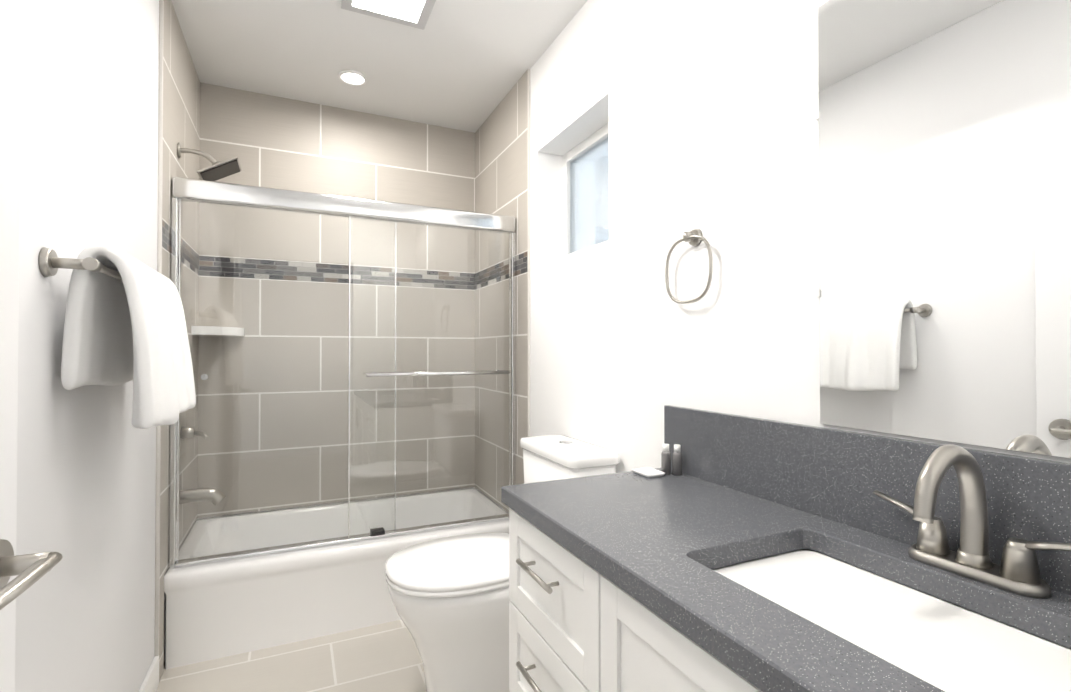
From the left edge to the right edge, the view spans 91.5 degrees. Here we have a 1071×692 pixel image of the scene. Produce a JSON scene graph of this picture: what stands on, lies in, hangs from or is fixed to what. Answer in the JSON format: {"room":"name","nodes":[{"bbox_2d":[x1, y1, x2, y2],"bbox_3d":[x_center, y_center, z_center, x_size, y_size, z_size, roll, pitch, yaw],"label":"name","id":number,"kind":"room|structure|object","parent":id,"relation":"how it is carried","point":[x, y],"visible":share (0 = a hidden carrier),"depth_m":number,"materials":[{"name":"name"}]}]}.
{"room":"bathroom","nodes":[
{"label":"bathroom","id":0,"kind":"room"},
{"bbox_2d":[15,0,165,691],"bbox_3d":[-1.036,-0.073,0.989,0.120,2.640,3.982,0,-1,-25],"label":"wall","id":1,"kind":"structure","parent":0,"point":[86,509],"depth_m":1.26,"materials":[{"name":"white paint"}]},
{"bbox_2d":[0,0,62,691],"bbox_3d":[-0.546,0.217,0.295,0.182,2.030,0.931,0,-1,-25],"label":"door","id":2,"kind":"structure","parent":1,"relation":"in","point":[30,570],"depth_m":0.70,"materials":[{"name":"white painted wood"},{"name":"brushed nickel"}]},
{"bbox_2d":[38,242,195,428],"bbox_3d":[-1.047,-0.010,1.390,0.195,0.424,0.682,0,-1,-25],"label":"towel rail","id":3,"kind":"object","parent":1,"relation":"attached to","point":[125,321],"visible":1,"depth_m":1.21,"materials":[{"name":"white fabric"}]},
{"bbox_2d":[139,656,158,691],"bbox_3d":[-0.905,1.191,0.853,0.014,0.110,2.388,0,-1,-25],"label":"baseboard","id":4,"kind":"structure","parent":1,"relation":"attached to","point":[150,683],"depth_m":1.82,"materials":[{"name":"white wood"}]},
{"bbox_2d":[160,0,199,581],"bbox_3d":[-1.581,-0.245,2.329,0.012,2.268,0.830,0,-1,-25],"label":"wall tiles","id":5,"kind":"structure","parent":1,"relation":"attached to","point":[181,103],"depth_m":2.30,"materials":[{"name":"tile"}]},
{"bbox_2d":[177,142,240,505],"bbox_3d":[-1.435,-0.083,2.296,0.228,1.568,0.240,0,-1,-25],"label":"shower fixtures","id":6,"kind":"object","parent":5,"relation":"attached to","point":[216,170],"visible":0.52,"depth_m":2.26,"materials":[{"name":"silver metal"}]},
{"bbox_2d":[191,326,244,335],"bbox_3d":[-1.609,-0.075,2.655,0.210,0.042,0.210,0,-1,-25],"label":"corner shelf","id":7,"kind":"object","parent":1,"relation":"attached to","point":[233,332],"depth_m":2.59,"materials":[{"name":"white ceramic"}]},
{"bbox_2d":[156,620,425,691],"bbox_3d":[-0.261,1.281,1.377,2.024,0.060,4.062,0,-1,-25],"label":"floor","id":8,"kind":"structure","parent":0,"point":[384,657],"depth_m":2.03,"materials":[{"name":"tile"}]},
{"bbox_2d":[164,488,508,668],"bbox_3d":[-0.912,1.079,2.669,1.520,0.370,0.748,0,-1,-25],"label":"tub","id":9,"kind":"object","parent":8,"relation":"on","point":[220,609],"visible":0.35,"depth_m":2.27,"materials":[{"name":"white ceramic"}]},
{"bbox_2d":[169,177,515,567],"bbox_3d":[-0.785,0.106,2.404,1.496,1.569,0.108,0,-1,-25],"label":"shower door","id":10,"kind":"structure","parent":9,"relation":"on","point":[212,192],"depth_m":2.38,"materials":[{"name":"clear glass"}]},
{"bbox_2d":[385,435,618,691],"bbox_3d":[-0.140,0.810,1.867,0.771,0.893,0.466,0,-1,-25],"label":"toilet","id":11,"kind":"object","parent":8,"relation":"on","point":[449,596],"visible":0.62,"depth_m":1.70,"materials":[{"name":"white ceramic"}]},
{"bbox_2d":[501,497,776,691],"bbox_3d":[0.431,0.827,0.885,0.580,0.839,1.308,0,-1,-25],"label":"bathroom vanity","id":12,"kind":"object","parent":8,"relation":"on","point":[574,627],"depth_m":1.00,"materials":[{"name":"white painted wood"},{"name":"brushed nickel"},{"name":"grey quartz"}]},
{"bbox_2d":[501,465,1070,691],"bbox_3d":[0.429,0.387,0.895,0.538,0.040,1.320,0,-1,-25],"label":"countertop","id":13,"kind":"structure","parent":12,"relation":"on","point":[658,531],"depth_m":0.91,"materials":[{"name":"grey stone"}]},
{"bbox_2d":[709,541,1070,691],"bbox_3d":[0.514,0.475,0.751,0.360,0.163,0.560,0,-1,-25],"label":"sink","id":14,"kind":"object","parent":13,"relation":"in","point":[969,646],"depth_m":0.77,"materials":[{"name":"white ceramic"}]},
{"bbox_2d":[865,441,1070,600],"bbox_3d":[0.653,0.260,0.817,0.181,0.211,0.326,0,-1,-25],"label":"faucet","id":15,"kind":"object","parent":13,"relation":"on","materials":[{"name":"silver metal"}]},
{"bbox_2d":[196,487,475,520],"bbox_3d":[-1.063,-0.052,3.103,1.844,2.640,0.120,0,-1,-25],"label":"wall","id":16,"kind":"structure","parent":0,"point":[332,503],"depth_m":2.97,"materials":[{"name":"grey tile"}]},
{"bbox_2d":[197,82,474,517],"bbox_3d":[-1.072,-0.238,3.028,1.524,2.268,0.012,0,-1,-25],"label":"wall tile","id":17,"kind":"structure","parent":16,"relation":"attached to","point":[271,141],"depth_m":2.97,"materials":[{"name":"tile"}]},
{"bbox_2d":[154,0,529,681],"bbox_3d":[-0.735,-0.060,2.297,1.524,2.640,0.090,0,-1,-25],"label":"tile trim","id":18,"kind":"structure","parent":0,"point":[158,650],"depth_m":1.95,"materials":[{"name":"grey"}]},
{"bbox_2d":[171,0,587,132],"bbox_3d":[-0.261,-1.419,1.404,2.024,0.060,4.062,0,-1,-25],"label":"ceiling","id":19,"kind":"structure","parent":0,"point":[463,65],"depth_m":2.44,"materials":[{"name":"white paint"}]},
{"bbox_2d":[338,70,366,85],"bbox_3d":[-0.935,-1.371,2.667,0.140,0.016,0.140,0,-1,-25],"label":"recessed light","id":20,"kind":"object","parent":19,"relation":"in","point":[353,77],"visible":0.98,"depth_m":2.66,"materials":[{"name":"white plastic"}]},
{"bbox_2d":[341,0,435,29],"bbox_3d":[-0.565,-1.375,2.033,0.340,0.014,0.340,0,-1,-25],"label":"ceiling light","id":21,"kind":"object","parent":19,"relation":"attached to","point":[414,13],"visible":1,"depth_m":2.12,"materials":[{"name":"grey"}]},
{"bbox_2d":[476,0,1070,512],"bbox_3d":[0.493,-0.066,1.695,0.200,2.640,3.982,0,-1,-25],"label":"wall","id":22,"kind":"structure","parent":0,"point":[706,110],"depth_m":1.58,"materials":[{"name":"white paint"}]},
{"bbox_2d":[475,69,527,511],"bbox_3d":[-0.209,-0.239,2.963,0.012,2.268,0.830,0,-1,-25],"label":"wall tiles","id":23,"kind":"structure","parent":22,"relation":"attached to","point":[501,160],"depth_m":2.93,"materials":[{"name":"tile"}]},
{"bbox_2d":[562,123,608,260],"bbox_3d":[0.286,-0.655,2.292,0.050,0.570,0.630,0,-1,-25],"label":"window","id":24,"kind":"structure","parent":22,"relation":"in","point":[585,195],"depth_m":2.40,"materials":[{"name":"white glass"}]},
{"bbox_2d":[665,229,712,303],"bbox_3d":[0.447,-0.231,1.503,0.044,0.219,0.193,0,-1,-25],"label":"towel ring","id":25,"kind":"object","parent":22,"relation":"attached to","point":[694,237],"visible":1,"depth_m":1.49,"materials":[{"name":"silver metal"}]},
{"bbox_2d":[814,0,1070,457],"bbox_3d":[0.790,-0.293,0.802,0.009,0.922,0.788,0,-1,-25],"label":"mirror","id":26,"kind":"object","parent":22,"relation":"attached to","point":[943,293],"visible":1,"depth_m":0.93,"materials":[{"name":"silver mirror"}]}
]}

